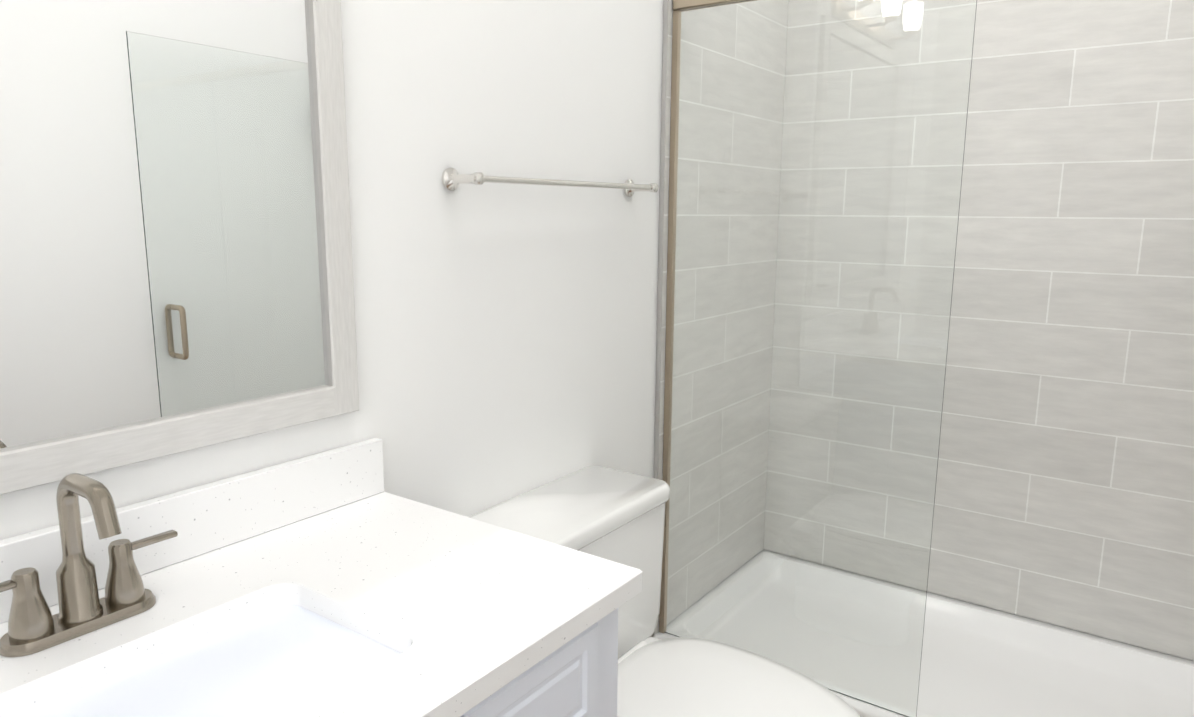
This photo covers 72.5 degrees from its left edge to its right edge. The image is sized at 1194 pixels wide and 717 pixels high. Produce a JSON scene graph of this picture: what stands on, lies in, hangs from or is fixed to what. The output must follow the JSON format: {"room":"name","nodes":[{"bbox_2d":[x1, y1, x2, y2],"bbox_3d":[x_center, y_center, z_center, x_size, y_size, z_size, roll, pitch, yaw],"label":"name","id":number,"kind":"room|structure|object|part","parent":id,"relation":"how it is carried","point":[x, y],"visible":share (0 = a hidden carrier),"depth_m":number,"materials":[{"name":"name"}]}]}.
{"room":"bathroom","nodes":[
{"label":"bathroom","id":0,"kind":"room"},
{"bbox_2d":[0,0,662,636],"bbox_3d":[-0.305,-0.432,1.532,0.100,2.920,3.200,8,12,35],"label":"wall","id":1,"kind":"structure","parent":0,"point":[506,336],"depth_m":1.62,"materials":[{"name":"white paint"}]},
{"bbox_2d":[0,0,359,494],"bbox_3d":[-0.683,-0.344,0.900,0.020,1.014,0.964,8,12,35],"label":"mirror","id":2,"kind":"object","parent":1,"relation":"attached to","point":[176,267],"visible":1,"depth_m":1.09,"materials":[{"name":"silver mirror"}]},
{"bbox_2d":[0,438,383,621],"bbox_3d":[-0.754,0.277,0.916,0.020,0.096,1.286,8,12,35],"label":"backsplash","id":3,"kind":"structure","parent":1,"relation":"attached to","point":[210,516],"depth_m":1.18,"materials":[{"name":"white stone"}]},
{"bbox_2d":[442,167,657,196],"bbox_3d":[-0.065,-0.370,1.726,0.082,0.042,0.644,8,12,35],"label":"towel rail","id":4,"kind":"object","parent":1,"relation":"attached to","point":[453,179],"visible":1,"depth_m":1.58,"materials":[{"name":"white metal"}]},
{"bbox_2d":[652,0,668,634],"bbox_3d":[0.166,-0.156,2.158,0.013,1.923,0.003,8,12,35],"label":"trim","id":5,"kind":"structure","parent":1,"relation":"attached to","point":[661,220],"depth_m":2.12,"materials":[{"name":"silver ceramic"}]},
{"bbox_2d":[655,0,672,633],"bbox_3d":[0.388,-0.210,2.465,0.012,1.922,0.760,8,12,35],"label":"wall tile","id":6,"kind":"structure","parent":1,"relation":"attached to","point":[666,191],"depth_m":2.14,"materials":[{"name":"tile"}]},
{"bbox_2d":[927,591,1192,660],"bbox_3d":[1.226,-0.566,2.333,1.450,2.920,0.100,8,12,35],"label":"wall","id":7,"kind":"structure","parent":0,"point":[1061,626],"depth_m":2.40,"materials":[{"name":"grey tile"}]},
{"bbox_2d":[927,0,1193,660],"bbox_3d":[1.190,-0.184,2.355,1.425,1.922,0.012,8,12,35],"label":"wall tile","id":8,"kind":"structure","parent":7,"relation":"attached to","point":[1064,494],"depth_m":2.26,"materials":[{"name":"tile"}]},
{"bbox_3d":[0.315,1.138,1.358,1.650,0.100,3.200,8,12,35],"label":"floor","id":9,"kind":"structure","parent":0,"visible":0},
{"bbox_2d":[468,610,617,716],"bbox_3d":[-0.548,0.772,0.845,0.544,0.790,1.272,8,12,35],"label":"bathroom vanity","id":10,"kind":"object","parent":9,"relation":"on","point":[581,680],"depth_m":1.04,"materials":[{"name":"white paint"}]},
{"bbox_2d":[0,492,642,716],"bbox_3d":[-0.536,0.368,0.775,0.556,0.030,1.288,8,12,35],"label":"countertop","id":11,"kind":"structure","parent":10,"relation":"on","point":[480,605],"depth_m":1.05,"materials":[{"name":"white stone"}]},
{"bbox_2d":[0,473,177,656],"bbox_3d":[-0.580,0.226,0.930,0.140,0.193,0.238,8,12,35],"label":"faucet","id":12,"kind":"object","parent":11,"relation":"on","point":[35,625],"visible":1,"depth_m":0.94,"materials":[{"name":"silver metal"}]},
{"bbox_2d":[0,586,411,716],"bbox_3d":[-0.437,0.432,0.857,0.326,0.147,0.500,8,12,35],"label":"sink","id":13,"kind":"object","parent":11,"relation":"in","point":[269,656],"depth_m":0.93,"materials":[{"name":"white ceramic"}]},
{"bbox_2d":[468,466,860,716],"bbox_3d":[0.158,0.680,1.628,0.784,0.702,0.508,8,12,35],"label":"toilet","id":14,"kind":"object","parent":9,"relation":"on","point":[614,515],"visible":0.52,"depth_m":1.66,"materials":[{"name":"white ceramic"}]},
{"bbox_3d":[-0.064,0.325,1.726,0.234,0.040,0.508,8,12,35],"label":"tank lid","id":15,"kind":"part","parent":14,"relation":"part of","materials":[{"name":"white ceramic"}]},
{"bbox_3d":[0.260,0.660,1.551,0.534,0.026,0.386,8,12,35],"label":"lid","id":16,"kind":"part","parent":14,"relation":"part of","materials":[{"name":"white ceramic"}]},
{"bbox_2d":[652,592,1193,716],"bbox_3d":[0.964,0.874,2.234,1.446,0.116,0.763,8,12,35],"label":"shower pan","id":17,"kind":"object","parent":9,"relation":"on","point":[979,661],"visible":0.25,"depth_m":2.26,"materials":[{"name":"white plastic"}]},
{"bbox_2d":[659,0,976,716],"bbox_3d":[0.584,0.064,1.531,1.431,1.720,0.706,8,12,35],"label":"glass shower panel","id":18,"kind":"object","parent":17,"relation":"on","point":[817,148],"visible":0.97,"depth_m":1.96,"materials":[{"name":"clear glass"}]},
{"bbox_3d":[0.776,-0.813,1.644,1.422,0.032,0.032,8,12,35],"label":"rail","id":19,"kind":"part","parent":18,"relation":"part of","materials":[{"name":"silver metal"}]}
]}

